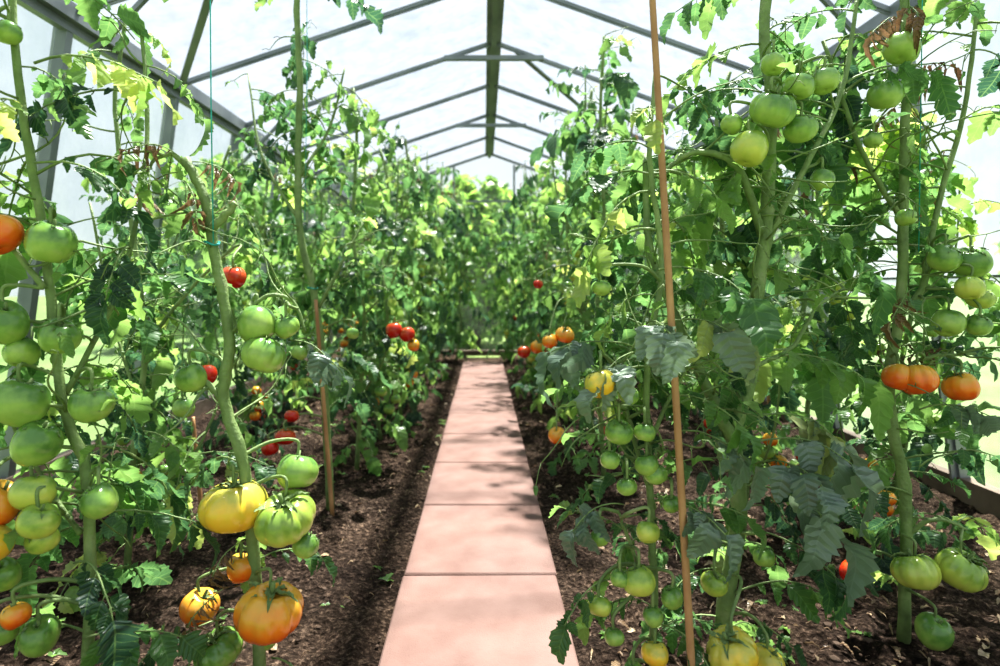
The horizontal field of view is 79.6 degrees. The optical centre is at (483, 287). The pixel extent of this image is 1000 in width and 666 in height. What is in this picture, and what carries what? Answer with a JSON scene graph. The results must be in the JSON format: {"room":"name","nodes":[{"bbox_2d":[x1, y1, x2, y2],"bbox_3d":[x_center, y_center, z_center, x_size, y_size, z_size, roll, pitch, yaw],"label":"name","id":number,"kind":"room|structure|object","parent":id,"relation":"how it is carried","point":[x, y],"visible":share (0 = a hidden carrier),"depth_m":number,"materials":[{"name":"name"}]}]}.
{"room":"greenhouse","nodes":[
{"label":"greenhouse","id":0,"kind":"room"},
{"bbox_2d":[0,354,999,665],"bbox_3d":[0.000,0.996,4.600,4.700,0.092,8.800,0,0,0],"label":"soil","id":1,"kind":"structure","parent":0,"point":[351,643],"depth_m":2.16,"materials":[{"name":"soil"}]},
{"bbox_2d":[0,0,237,665],"bbox_3d":[-0.895,-0.032,1.219,0.731,2.132,0.552,0,0,-20],"label":"plant","id":2,"kind":"object","parent":1,"relation":"on","point":[27,404],"visible":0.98,"depth_m":1.21,"materials":[{"name":"green plant"}]},
{"bbox_2d":[52,173,220,517],"bbox_3d":[-1.448,0.260,2.602,0.597,1.602,0.642,0,0,-24],"label":"plant","id":3,"kind":"object","parent":1,"relation":"on","point":[151,425],"visible":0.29,"depth_m":2.58,"materials":[{"name":"green plant"}]},
{"bbox_2d":[20,22,276,613],"bbox_3d":[-1.108,0.053,2.039,0.901,2.005,0.613,0,0,0],"label":"plant","id":4,"kind":"object","parent":1,"relation":"on","point":[152,333],"visible":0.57,"depth_m":2.05,"materials":[{"name":"green plant"}]},
{"bbox_2d":[191,417,202,504],"bbox_3d":[-1.289,0.800,2.700,0.057,0.442,0.020,0,0,0],"label":"bamboo stake","id":5,"kind":"object","parent":1,"relation":"on","point":[199,490],"visible":0.4,"depth_m":2.69,"materials":[{"name":"brown wood"}]},
{"bbox_2d":[95,144,354,665],"bbox_3d":[-0.551,0.348,1.323,0.481,1.328,0.443,0,0,40],"label":"plant","id":6,"kind":"object","parent":1,"relation":"on","point":[267,612],"visible":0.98,"depth_m":1.33,"materials":[{"name":"green plant"}]},
{"bbox_2d":[210,0,213,242],"bbox_3d":[-0.605,-0.925,1.340,0.013,1.650,0.023,0,0,0],"label":"twine","id":7,"kind":"object","parent":6,"relation":"attached to","point":[210,0],"visible":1,"depth_m":1.33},
{"bbox_2d":[174,137,301,476],"bbox_3d":[-1.402,0.103,3.470,0.691,1.972,0.722,0,0,-28],"label":"plant","id":8,"kind":"object","parent":1,"relation":"on","point":[239,402],"visible":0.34,"depth_m":3.44,"materials":[{"name":"green plant"}]},
{"bbox_2d":[182,151,320,431],"bbox_3d":[-1.572,0.032,4.270,0.904,1.944,0.950,0,0,27],"label":"plant","id":9,"kind":"object","parent":1,"relation":"on","point":[279,241],"visible":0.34,"depth_m":4.19,"materials":[{"name":"green plant"}]},
{"bbox_2d":[218,0,403,511],"bbox_3d":[-0.805,-0.340,2.771,0.726,2.681,0.735,0,0,-30],"label":"plant","id":10,"kind":"object","parent":1,"relation":"on","point":[306,260],"visible":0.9,"depth_m":2.77,"materials":[{"name":"green plant"}]},
{"bbox_2d":[305,0,306,202],"bbox_3d":[-0.795,-0.985,2.690,0.013,1.370,0.023,0,0,0],"label":"twine","id":11,"kind":"object","parent":10,"relation":"attached to","point":[306,0],"visible":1,"depth_m":2.68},
{"bbox_2d":[276,187,346,411],"bbox_3d":[-1.514,0.118,5.081,0.703,1.906,0.767,0,0,1],"label":"plant","id":12,"kind":"object","parent":1,"relation":"on","point":[293,364],"visible":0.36,"depth_m":4.99,"materials":[{"name":"green plant"}]},
{"bbox_2d":[282,178,365,386],"bbox_3d":[-1.517,0.052,5.802,0.824,2.183,0.850,0,0,-29],"label":"plant","id":13,"kind":"object","parent":1,"relation":"on","point":[344,343],"visible":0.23,"depth_m":5.68,"materials":[{"name":"green plant"}]},
{"bbox_2d":[314,299,334,515],"bbox_3d":[-0.696,0.535,2.620,0.092,0.971,0.020,0,0,0],"label":"bamboo stake","id":14,"kind":"object","parent":1,"relation":"on","point":[323,400],"visible":0.82,"depth_m":2.61,"materials":[{"name":"brown wood"}]},
{"bbox_2d":[321,199,401,367],"bbox_3d":[-1.433,0.028,6.532,0.871,2.237,0.844,0,0,-30],"label":"plant","id":15,"kind":"object","parent":1,"relation":"on","point":[351,315],"visible":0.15,"depth_m":6.46,"materials":[{"name":"green plant"}]},
{"bbox_2d":[333,206,395,357],"bbox_3d":[-1.472,-0.003,7.410,0.822,2.273,0.743,0,0,-11],"label":"plant","id":16,"kind":"object","parent":1,"relation":"on","point":[350,346],"visible":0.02,"depth_m":7.36,"materials":[{"name":"green plant"}]},
{"bbox_2d":[310,88,424,475],"bbox_3d":[-0.638,-0.013,3.304,0.640,2.176,0.633,0,0,0],"label":"plant","id":17,"kind":"object","parent":1,"relation":"on","point":[372,201],"visible":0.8,"depth_m":3.23,"materials":[{"name":"green plant"}]},
{"bbox_2d":[311,142,448,450],"bbox_3d":[-0.642,0.036,3.933,0.778,2.088,0.837,0,0,3],"label":"plant","id":18,"kind":"object","parent":1,"relation":"on","point":[385,317],"visible":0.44,"depth_m":3.92,"materials":[{"name":"green plant"}]},
{"bbox_2d":[351,119,464,425],"bbox_3d":[-0.575,-0.067,4.540,0.858,2.345,0.822,0,0,2],"label":"plant","id":19,"kind":"object","parent":1,"relation":"on","point":[440,340],"visible":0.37,"depth_m":4.50,"materials":[{"name":"green plant"}]},
{"bbox_2d":[355,151,464,402],"bbox_3d":[-0.619,-0.092,5.299,1.001,2.194,1.052,0,0,-41],"label":"plant","id":20,"kind":"object","parent":1,"relation":"on","point":[459,232],"visible":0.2,"depth_m":5.24,"materials":[{"name":"green plant"}]},
{"bbox_2d":[384,180,457,389],"bbox_3d":[-0.683,0.008,5.995,0.790,2.144,0.863,0,0,-16],"label":"plant","id":21,"kind":"object","parent":1,"relation":"on","point":[436,267],"visible":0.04,"depth_m":5.94,"materials":[{"name":"green plant"}]},
{"bbox_2d":[398,168,463,370],"bbox_3d":[-0.706,-0.125,7.145,0.834,2.550,0.923,0,0,-18],"label":"plant","id":22,"kind":"object","parent":1,"relation":"on","point":[433,350],"visible":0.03,"depth_m":7.08,"materials":[{"name":"green plant"}]},
{"bbox_2d":[395,162,467,380],"bbox_3d":[-0.670,-0.090,6.482,0.964,2.510,0.934,0,0,-5],"label":"plant","id":23,"kind":"object","parent":1,"relation":"on","point":[449,285],"visible":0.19,"depth_m":6.34,"materials":[{"name":"green plant"}]},
{"bbox_2d":[394,194,469,360],"bbox_3d":[-0.705,-0.125,7.951,0.834,2.550,0.923,0,0,-27],"label":"plant","id":24,"kind":"object","parent":1,"relation":"on","point":[453,331],"visible":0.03,"depth_m":7.84,"materials":[{"name":"green plant"}]},
{"bbox_2d":[421,188,489,361],"bbox_3d":[-0.422,-0.191,8.457,1.052,2.393,1.001,0,0,-37],"label":"plant","id":25,"kind":"object","parent":1,"relation":"on","point":[463,295],"visible":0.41,"depth_m":8.39,"materials":[{"name":"green plant"}]},
{"bbox_2d":[47,407,880,662],"bbox_3d":[-0.003,0.993,3.189,3.428,0.039,4.019,0,0,0],"label":"seedlings","id":26,"kind":"object","parent":1,"relation":"on","point":[388,576],"visible":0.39,"depth_m":2.04,"materials":[{"name":"green plant"}]},
{"bbox_2d":[378,575,578,665],"bbox_3d":[-0.014,1.000,1.716,0.521,0.050,0.648,0,0,0],"label":"paving slab","id":27,"kind":"object","parent":1,"relation":"on","point":[476,620],"visible":0.86,"depth_m":1.75,"materials":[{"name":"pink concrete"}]},
{"bbox_2d":[404,505,556,577],"bbox_3d":[-0.011,1.000,2.373,0.521,0.051,0.648,0,0,0],"label":"paving slab","id":28,"kind":"object","parent":1,"relation":"on","point":[450,540],"visible":0.86,"depth_m":2.29,"materials":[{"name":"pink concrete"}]},
{"bbox_2d":[424,463,538,505],"bbox_3d":[-0.013,1.000,3.030,0.521,0.050,0.648,0,0,0],"label":"paving slab","id":29,"kind":"object","parent":1,"relation":"on","point":[450,483],"visible":0.82,"depth_m":2.96,"materials":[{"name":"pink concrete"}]},
{"bbox_2d":[435,434,527,462],"bbox_3d":[-0.012,1.000,3.688,0.521,0.050,0.648,0,0,0],"label":"paving slab","id":30,"kind":"object","parent":1,"relation":"on","point":[454,448],"visible":0.86,"depth_m":3.62,"materials":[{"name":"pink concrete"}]},
{"bbox_2d":[443,413,520,434],"bbox_3d":[-0.013,1.000,4.345,0.521,0.050,0.648,0,0,0],"label":"paving slab","id":31,"kind":"object","parent":1,"relation":"on","point":[457,423],"visible":0.86,"depth_m":4.29,"materials":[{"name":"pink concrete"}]},
{"bbox_2d":[449,398,514,413],"bbox_3d":[-0.015,1.000,5.002,0.521,0.050,0.648,0,0,0],"label":"paving slab","id":32,"kind":"object","parent":1,"relation":"on","point":[459,405],"visible":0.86,"depth_m":4.97,"materials":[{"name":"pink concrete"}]},
{"bbox_2d":[459,368,505,376],"bbox_3d":[-0.014,1.000,6.973,0.521,0.050,0.648,0,0,0],"label":"paving slab","id":33,"kind":"object","parent":1,"relation":"on","point":[464,371],"visible":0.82,"depth_m":6.92,"materials":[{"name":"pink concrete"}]},
{"bbox_2d":[454,386,511,397],"bbox_3d":[-0.012,1.000,5.659,0.521,0.050,0.648,0,0,0],"label":"paving slab","id":34,"kind":"object","parent":1,"relation":"on","point":[461,391],"visible":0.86,"depth_m":5.60,"materials":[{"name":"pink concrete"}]},
{"bbox_2d":[457,376,508,385],"bbox_3d":[-0.010,1.000,6.316,0.521,0.050,0.648,0,0,0],"label":"paving slab","id":35,"kind":"object","parent":1,"relation":"on","point":[463,380],"visible":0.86,"depth_m":6.26,"materials":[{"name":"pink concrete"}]},
{"bbox_2d":[462,362,503,367],"bbox_3d":[-0.013,1.000,7.630,0.521,0.050,0.648,0,0,0],"label":"paving slab","id":36,"kind":"object","parent":1,"relation":"on","point":[465,364],"visible":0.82,"depth_m":7.55,"materials":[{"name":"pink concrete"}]},
{"bbox_2d":[0,356,999,665],"bbox_3d":[0.002,0.994,4.900,4.318,0.028,8.028,0,0,0],"label":"clod","id":37,"kind":"object","parent":1,"relation":"on","point":[833,658],"visible":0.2,"depth_m":2.11,"materials":[{"name":"brown soil"}]},
{"bbox_2d":[0,372,999,665],"bbox_3d":[0.006,0.994,3.976,4.071,0.048,6.072,0,0,0],"label":"fallen leaves","id":38,"kind":"object","parent":1,"relation":"on","point":[749,603],"visible":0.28,"depth_m":1.96,"materials":[{"name":"brown plant"}]},
{"bbox_2d":[480,202,528,360],"bbox_3d":[0.343,-0.058,8.235,0.843,2.287,0.921,0,0,36],"label":"plant","id":39,"kind":"object","parent":1,"relation":"on","point":[509,312],"visible":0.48,"depth_m":8.18,"materials":[{"name":"green plant"}]},
{"bbox_2d":[496,154,570,381],"bbox_3d":[0.707,-0.114,6.373,0.964,2.565,0.934,0,0,-18],"label":"plant","id":40,"kind":"object","parent":1,"relation":"on","point":[526,290],"visible":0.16,"depth_m":6.42,"materials":[{"name":"green plant"}]},
{"bbox_2d":[496,174,571,372],"bbox_3d":[0.675,-0.125,7.043,0.834,2.550,0.923,0,0,43],"label":"plant","id":41,"kind":"object","parent":1,"relation":"on","point":[520,294],"visible":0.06,"depth_m":7.02,"materials":[{"name":"green plant"}]},
{"bbox_2d":[497,165,580,407],"bbox_3d":[0.574,-0.036,5.131,0.902,2.240,0.826,0,0,42],"label":"plant","id":42,"kind":"object","parent":1,"relation":"on","point":[512,337],"visible":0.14,"depth_m":5.16,"materials":[{"name":"green plant"}]},
{"bbox_2d":[508,207,579,363],"bbox_3d":[0.686,-0.031,7.682,0.833,2.233,0.895,0,0,-45],"label":"plant","id":43,"kind":"object","parent":1,"relation":"on","point":[513,223],"visible":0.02,"depth_m":7.64,"materials":[{"name":"green plant"}]},
{"bbox_2d":[502,173,590,393],"bbox_3d":[0.614,-0.036,5.673,0.902,2.240,0.826,0,0,-29],"label":"plant","id":44,"kind":"object","parent":1,"relation":"on","point":[524,226],"visible":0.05,"depth_m":5.70,"materials":[{"name":"green plant"}]},
{"bbox_2d":[511,109,606,432],"bbox_3d":[0.553,-0.127,4.409,0.718,2.346,0.663,0,0,0],"label":"plant","id":45,"kind":"object","parent":1,"relation":"on","point":[523,351],"visible":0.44,"depth_m":4.37,"materials":[{"name":"green plant"}]},
{"bbox_2d":[503,65,675,450],"bbox_3d":[0.635,-0.117,3.669,1.052,2.244,1.001,0,0,29],"label":"plant","id":46,"kind":"object","parent":1,"relation":"on","point":[551,145],"visible":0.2,"depth_m":3.66,"materials":[{"name":"green plant"}]},
{"bbox_2d":[526,27,658,480],"bbox_3d":[0.533,-0.124,3.074,0.638,2.460,0.747,0,0,32],"label":"plant","id":47,"kind":"object","parent":1,"relation":"on","point":[561,323],"visible":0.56,"depth_m":3.05,"materials":[{"name":"green plant"}]},
{"bbox_2d":[600,214,636,367],"bbox_3d":[1.477,0.081,6.867,0.742,1.990,0.798,0,0,34],"label":"plant","id":48,"kind":"object","parent":1,"relation":"on","point":[634,235],"visible":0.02,"depth_m":6.76,"materials":[{"name":"green plant"}]},
{"bbox_2d":[588,198,657,381],"bbox_3d":[1.476,0.022,6.146,0.725,2.218,0.802,0,0,-24],"label":"plant","id":49,"kind":"object","parent":1,"relation":"on","point":[628,277],"visible":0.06,"depth_m":6.05,"materials":[{"name":"green plant"}]},
{"bbox_2d":[619,182,692,403],"bbox_3d":[1.612,0.052,5.317,0.850,2.183,0.824,0,0,44],"label":"plant","id":50,"kind":"object","parent":1,"relation":"on","point":[668,185],"visible":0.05,"depth_m":5.42,"materials":[{"name":"green plant"}]},
{"bbox_2d":[533,75,803,665],"bbox_3d":[0.393,0.249,1.331,0.562,1.502,0.526,0,0,6],"label":"plant","id":51,"kind":"object","parent":1,"relation":"on","point":[667,355],"visible":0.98,"depth_m":1.30,"materials":[{"name":"green plant"}]},
{"bbox_2d":[649,0,694,665],"bbox_3d":[0.387,0.050,1.240,0.128,1.941,0.017,0,0,0],"label":"bamboo stake","id":52,"kind":"object","parent":1,"relation":"on","point":[688,613],"visible":0.93,"depth_m":1.23,"materials":[{"name":"brown wood"}]},
{"bbox_2d":[638,180,736,417],"bbox_3d":[1.533,0.118,4.441,0.767,1.906,0.703,0,0,31],"label":"plant","id":53,"kind":"object","parent":1,"relation":"on","point":[689,323],"visible":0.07,"depth_m":4.43,"materials":[{"name":"green plant"}]},
{"bbox_2d":[654,137,786,446],"bbox_3d":[1.463,0.032,3.804,0.950,1.944,0.904,0,0,-19],"label":"plant","id":54,"kind":"object","parent":1,"relation":"on","point":[679,201],"visible":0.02,"depth_m":3.75,"materials":[{"name":"green plant"}]},
{"bbox_2d":[544,0,961,665],"bbox_3d":[0.717,0.050,1.520,1.118,1.902,0.580,0,0,-9],"label":"plant","id":55,"kind":"object","parent":1,"relation":"on","point":[754,152],"visible":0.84,"depth_m":1.48,"materials":[{"name":"green plant"}]},
{"bbox_2d":[654,66,852,572],"bbox_3d":[1.049,0.078,2.378,0.710,2.025,0.741,0,0,25],"label":"plant","id":56,"kind":"object","parent":1,"relation":"on","point":[773,512],"visible":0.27,"depth_m":2.33,"materials":[{"name":"green plant"}]},
{"bbox_2d":[734,97,931,504],"bbox_3d":[1.620,0.082,2.833,0.858,1.845,0.901,0,0,27],"label":"plant","id":57,"kind":"object","parent":1,"relation":"on","point":[834,344],"visible":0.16,"depth_m":2.76,"materials":[{"name":"green plant"}]},
{"bbox_2d":[761,0,999,650],"bbox_3d":[1.188,-0.124,1.709,0.819,2.251,0.710,0,0,33],"label":"plant","id":58,"kind":"object","parent":1,"relation":"on","point":[892,145],"visible":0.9,"depth_m":1.69,"materials":[{"name":"green plant"}]},
{"bbox_2d":[918,0,922,251],"bbox_3d":[1.207,-0.810,1.683,0.011,1.420,0.039,0,0,-34],"label":"twine","id":59,"kind":"object","parent":58,"relation":"attached to","point":[922,0],"visible":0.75,"depth_m":1.67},
{"bbox_2d":[823,113,999,591],"bbox_3d":[1.471,0.200,2.143,0.616,1.759,0.644,0,0,-16],"label":"plant","id":60,"kind":"object","parent":1,"relation":"on","point":[947,422],"visible":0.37,"depth_m":2.06,"materials":[{"name":"green plant"}]},
{"bbox_3d":[0.000,-1.690,4.425,4.060,0.720,9.150,0,0,0],"label":"ceiling","id":61,"kind":"structure","parent":0,"visible":0},
{"bbox_2d":[77,0,126,15],"bbox_3d":[-0.948,-1.639,2.850,2.072,0.725,0.020,0,0,0],"label":"trim","id":62,"kind":"structure","parent":61,"relation":"attached to","point":[110,2],"depth_m":2.85,"materials":[{"name":"grey metal"}]},
{"bbox_2d":[61,0,148,88],"bbox_3d":[-1.770,-1.205,2.850,0.495,0.524,0.025,0,0,0],"label":"trim","id":63,"kind":"structure","parent":62,"relation":"attached to","point":[139,4],"depth_m":2.84,"materials":[{"name":"grey metal"}]},
{"bbox_2d":[179,0,212,84],"bbox_3d":[-1.595,-1.430,3.350,0.040,0.275,1.218,0,0,-35],"label":"trim","id":64,"kind":"structure","parent":61,"relation":"attached to","point":[205,8],"depth_m":3.40,"materials":[{"name":"grey metal"}]},
{"bbox_2d":[186,0,441,84],"bbox_3d":[-0.948,-1.639,3.850,2.072,0.725,0.020,0,0,0],"label":"trim","id":65,"kind":"structure","parent":61,"relation":"attached to","point":[422,3],"depth_m":3.84,"materials":[{"name":"grey metal"}]},
{"bbox_2d":[245,43,490,127],"bbox_3d":[-0.948,-1.639,4.850,2.072,0.725,0.020,0,0,0],"label":"trim","id":66,"kind":"structure","parent":61,"relation":"attached to","point":[484,45],"depth_m":4.84,"materials":[{"name":"grey metal"}]},
{"bbox_2d":[444,55,543,60],"bbox_3d":[0.080,-1.850,4.830,0.800,0.035,0.040,0,0,0],"label":"trim","id":67,"kind":"structure","parent":66,"relation":"attached to","point":[446,57],"depth_m":4.81,"materials":[{"name":"grey metal"}]},
{"bbox_2d":[288,84,489,153],"bbox_3d":[-0.948,-1.639,5.850,2.072,0.725,0.020,0,0,0],"label":"trim","id":68,"kind":"structure","parent":61,"relation":"attached to","point":[485,86],"depth_m":5.84,"materials":[{"name":"grey metal"}]},
{"bbox_2d":[315,114,488,173],"bbox_3d":[-0.948,-1.639,6.850,2.072,0.725,0.020,0,0,0],"label":"trim","id":69,"kind":"structure","parent":61,"relation":"attached to","point":[485,115],"depth_m":6.84,"materials":[{"name":"grey metal"}]},
{"bbox_2d":[456,123,525,126],"bbox_3d":[0.080,-1.850,6.830,0.800,0.035,0.040,0,0,0],"label":"trim","id":70,"kind":"structure","parent":69,"relation":"attached to","point":[457,124],"depth_m":6.81,"materials":[{"name":"grey metal"}]},
{"bbox_2d":[337,136,488,188],"bbox_3d":[-0.948,-1.639,7.850,2.072,0.725,0.020,0,0,0],"label":"trim","id":71,"kind":"structure","parent":61,"relation":"attached to","point":[485,137],"depth_m":7.84,"materials":[{"name":"grey metal"}]},
{"bbox_2d":[355,154,487,198],"bbox_3d":[-0.948,-1.639,8.850,2.072,0.725,0.020,0,0,0],"label":"trim","id":72,"kind":"structure","parent":61,"relation":"attached to","point":[482,155],"depth_m":8.84,"materials":[{"name":"grey metal"}]},
{"bbox_2d":[485,0,503,157],"bbox_3d":[0.080,-1.986,4.425,0.120,0.078,9.150,0,0,0],"label":"trim","id":73,"kind":"structure","parent":61,"relation":"attached to","point":[495,8],"depth_m":5.28,"materials":[{"name":"grey metal"}]},
{"bbox_2d":[493,114,559,138],"bbox_3d":[1.028,-1.639,6.850,1.913,0.725,0.020,0,0,0],"label":"trim","id":74,"kind":"structure","parent":61,"relation":"attached to","point":[496,115],"depth_m":6.84,"materials":[{"name":"grey metal"}]},
{"bbox_2d":[491,154,567,180],"bbox_3d":[1.028,-1.639,8.850,1.913,0.725,0.020,0,0,0],"label":"trim","id":75,"kind":"structure","parent":61,"relation":"attached to","point":[494,155],"depth_m":8.84,"materials":[{"name":"grey metal"}]},
{"bbox_2d":[492,137,617,183],"bbox_3d":[1.028,-1.639,7.850,1.913,0.725,0.020,0,0,0],"label":"trim","id":76,"kind":"structure","parent":61,"relation":"attached to","point":[494,138],"depth_m":7.84,"materials":[{"name":"grey metal"}]},
{"bbox_2d":[515,50,598,120],"bbox_3d":[0.675,-1.775,5.350,0.040,0.302,1.315,0,0,40],"label":"trim","id":77,"kind":"structure","parent":61,"relation":"attached to","point":[532,65],"depth_m":5.19,"materials":[{"name":"grey metal"}]},
{"bbox_2d":[494,85,677,153],"bbox_3d":[1.028,-1.639,5.850,1.913,0.725,0.020,0,0,0],"label":"trim","id":78,"kind":"structure","parent":61,"relation":"attached to","point":[500,87],"depth_m":5.84,"materials":[{"name":"grey metal"}]},
{"bbox_2d":[497,42,719,126],"bbox_3d":[1.028,-1.639,4.850,1.913,0.725,0.020,0,0,0],"label":"trim","id":79,"kind":"structure","parent":61,"relation":"attached to","point":[501,45],"depth_m":4.84,"materials":[{"name":"grey metal"}]},
{"bbox_2d":[546,0,752,74],"bbox_3d":[1.028,-1.639,3.850,1.913,0.725,0.020,0,0,0],"label":"trim","id":80,"kind":"structure","parent":61,"relation":"attached to","point":[564,3],"depth_m":3.84,"materials":[{"name":"grey metal"}]},
{"bbox_2d":[849,0,890,15],"bbox_3d":[1.028,-1.639,2.850,1.913,0.725,0.020,0,0,0],"label":"trim","id":81,"kind":"structure","parent":61,"relation":"attached to","point":[882,8],"depth_m":2.84,"materials":[{"name":"grey metal"}]},
{"bbox_2d":[819,0,900,80],"bbox_3d":[1.770,-1.205,2.850,0.495,0.524,0.025,0,0,0],"label":"trim","id":82,"kind":"structure","parent":81,"relation":"attached to","point":[827,3],"depth_m":2.84,"materials":[{"name":"grey metal"}]},
{"label":"wall","id":83,"kind":"structure","parent":0,"visible":0},
{"bbox_2d":[361,200,535,201],"bbox_3d":[0.000,-1.300,8.980,3.960,0.030,0.030,0,0,0],"label":"trim","id":84,"kind":"structure","parent":83,"relation":"attached to","point":[361,200],"depth_m":8.96,"materials":[{"name":"grey metal"}]},
{"bbox_2d":[334,350,612,355],"bbox_3d":[0.000,0.970,8.970,4.460,0.080,0.060,0,0,0],"label":"baseboard","id":85,"kind":"structure","parent":83,"relation":"attached to","point":[466,352],"depth_m":8.94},
{"bbox_2d":[513,165,514,347],"bbox_3d":[0.450,-0.470,8.980,0.030,2.741,0.030,0,0,0],"label":"trim","id":86,"kind":"structure","parent":83,"relation":"attached to","point":[513,165],"depth_m":8.96,"materials":[{"name":"grey metal"}]},
{"bbox_3d":[-2.155,-0.175,4.425,0.290,2.250,9.150,0,0,0],"label":"wall","id":87,"kind":"structure","parent":0,"visible":0},
{"bbox_2d":[0,21,73,477],"bbox_3d":[-2.139,-0.202,2.850,0.367,2.210,0.045,0,0,0],"label":"trim","id":88,"kind":"structure","parent":87,"relation":"attached to","point":[61,41],"depth_m":2.83,"materials":[{"name":"grey metal"}]},
{"bbox_2d":[129,91,179,379],"bbox_3d":[-2.139,-0.202,3.850,0.367,2.210,0.045,0,0,0],"label":"trim","id":89,"kind":"structure","parent":87,"relation":"attached to","point":[167,133],"depth_m":3.83,"materials":[{"name":"grey metal"}]},
{"bbox_2d":[0,357,308,481],"bbox_3d":[-2.270,0.960,4.425,0.060,0.130,9.150,0,0,0],"label":"baseboard","id":90,"kind":"structure","parent":87,"relation":"attached to","point":[202,405],"depth_m":4.61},
{"bbox_2d":[17,0,351,206],"bbox_3d":[-1.980,-1.278,4.425,0.110,0.124,9.150,0,0,0],"label":"greenhouse beam","id":91,"kind":"structure","parent":87,"relation":"attached to","point":[56,13],"depth_m":3.38,"materials":[{"name":"grey metal"}]},
{"bbox_2d":[197,134,241,398],"bbox_3d":[-2.139,-0.202,4.850,0.367,2.210,0.045,0,0,0],"label":"trim","id":92,"kind":"structure","parent":87,"relation":"attached to","point":[234,146],"depth_m":4.83,"materials":[{"name":"grey metal"}]},
{"bbox_2d":[237,109,292,168],"bbox_3d":[-1.770,-1.205,4.850,0.495,0.524,0.025,0,0,0],"label":"trim","id":93,"kind":"structure","parent":87,"relation":"attached to","point":[273,129],"depth_m":4.84,"materials":[{"name":"grey metal"}]},
{"bbox_2d":[248,162,282,379],"bbox_3d":[-2.139,-0.202,5.850,0.367,2.210,0.045,0,0,0],"label":"trim","id":94,"kind":"structure","parent":87,"relation":"attached to","point":[263,268],"depth_m":5.83,"materials":[{"name":"grey metal"}]},
{"bbox_2d":[283,184,311,366],"bbox_3d":[-2.139,-0.202,6.850,0.367,2.210,0.045,0,0,0],"label":"trim","id":95,"kind":"structure","parent":87,"relation":"attached to","point":[304,214],"depth_m":6.83,"materials":[{"name":"grey metal"}]},
{"bbox_2d":[307,193,333,355],"bbox_3d":[-2.139,-0.202,7.850,0.367,2.210,0.045,0,0,0],"label":"trim","id":96,"kind":"structure","parent":87,"relation":"attached to","point":[330,198],"depth_m":7.83,"materials":[{"name":"grey metal"}]},
{"bbox_2d":[330,204,350,344],"bbox_3d":[-2.139,-0.202,8.850,0.367,2.210,0.045,0,0,0],"label":"trim","id":97,"kind":"structure","parent":87,"relation":"attached to","point":[344,228],"depth_m":8.83,"materials":[{"name":"grey metal"}]},
{"bbox_3d":[2.155,-0.175,4.425,0.290,2.250,9.150,0,0,0],"label":"wall","id":98,"kind":"structure","parent":0,"visible":0},
{"bbox_2d":[620,0,956,199],"bbox_3d":[1.980,-1.278,4.425,0.110,0.124,9.150,0,0,0],"label":"trim","id":99,"kind":"structure","parent":98,"relation":"attached to","point":[874,22],"depth_m":3.01,"materials":[{"name":"grey metal"}]},
{"bbox_2d":[798,176,843,428],"bbox_3d":[2.111,-0.198,3.850,0.367,2.210,0.045,0,0,0],"label":"trim","id":100,"kind":"structure","parent":98,"relation":"attached to","point":[836,424],"depth_m":3.83,"materials":[{"name":"grey metal"}]},
{"bbox_2d":[687,372,999,518],"bbox_3d":[2.270,0.960,4.425,0.060,0.130,9.150,0,0,0],"label":"baseboard","id":101,"kind":"structure","parent":98,"relation":"attached to","point":[985,499],"depth_m":2.83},
{"bbox_2d":[891,22,970,478],"bbox_3d":[2.111,-0.198,2.850,0.367,2.210,0.045,0,0,0],"label":"trim","id":102,"kind":"structure","parent":98,"relation":"attached to","point":[955,470],"depth_m":2.84,"materials":[{"name":"grey metal"}]},
{"label":"outside","id":103,"kind":"structure","parent":0,"visible":0},
{"bbox_2d":[0,295,999,488],"bbox_3d":[0.000,1.090,35.000,120.000,0.001,110.000,0,0,0],"label":"lawn","id":104,"kind":"structure","parent":103,"point":[990,390],"depth_m":8.23,"materials":[{"name":"green plant"}]},
{"bbox_2d":[133,182,260,345],"bbox_3d":[-5.420,-0.443,11.380,2.610,3.081,2.432,0,0,9],"label":"shrub","id":105,"kind":"object","parent":104,"relation":"on","point":[198,260],"visible":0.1,"depth_m":10.93,"materials":[{"name":"green plant"}]},
{"bbox_2d":[176,153,283,309],"bbox_3d":[-6.355,-1.138,14.990,3.280,4.473,3.221,0,0,10],"label":"shrub","id":106,"kind":"object","parent":104,"relation":"on","point":[219,157],"visible":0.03,"depth_m":14.91,"materials":[{"name":"green plant"}]},
{"bbox_2d":[272,157,400,346],"bbox_3d":[-2.706,-0.709,11.163,2.602,3.613,2.649,0,0,7],"label":"shrub","id":107,"kind":"object","parent":104,"relation":"on","point":[349,175],"visible":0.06,"depth_m":10.69,"materials":[{"name":"green plant"}]},
{"bbox_2d":[361,160,417,308],"bbox_3d":[-2.244,-1.138,15.585,3.280,4.473,3.221,0,0,-21],"label":"shrub","id":108,"kind":"object","parent":104,"relation":"on","point":[400,175],"visible":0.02,"depth_m":14.98,"materials":[{"name":"green plant"}]},
{"bbox_2d":[433,174,548,347],"bbox_3d":[-0.071,-0.535,11.407,2.766,3.266,2.578,0,0,40],"label":"shrub","id":109,"kind":"object","parent":104,"relation":"on","point":[486,287],"visible":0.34,"depth_m":10.93,"materials":[{"name":"green plant"}]},
{"bbox_2d":[515,178,586,277],"bbox_3d":[2.224,-0.903,15.573,3.161,4.006,3.393,0,0,12],"label":"shrub","id":110,"kind":"object","parent":104,"relation":"on","point":[578,209],"visible":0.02,"depth_m":15.23,"materials":[{"name":"green plant"}]},
{"bbox_2d":[568,170,689,329],"bbox_3d":[2.724,-0.709,11.228,2.602,3.613,2.649,0,0,38],"label":"shrub","id":111,"kind":"object","parent":104,"relation":"on","point":[584,216],"visible":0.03,"depth_m":10.75,"materials":[{"name":"green plant"}]},
{"bbox_2d":[725,190,837,332],"bbox_3d":[5.373,-0.443,11.408,2.432,3.081,2.610,0,0,-19],"label":"shrub","id":112,"kind":"object","parent":104,"relation":"on","point":[796,258],"visible":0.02,"depth_m":10.79,"materials":[{"name":"green plant"}]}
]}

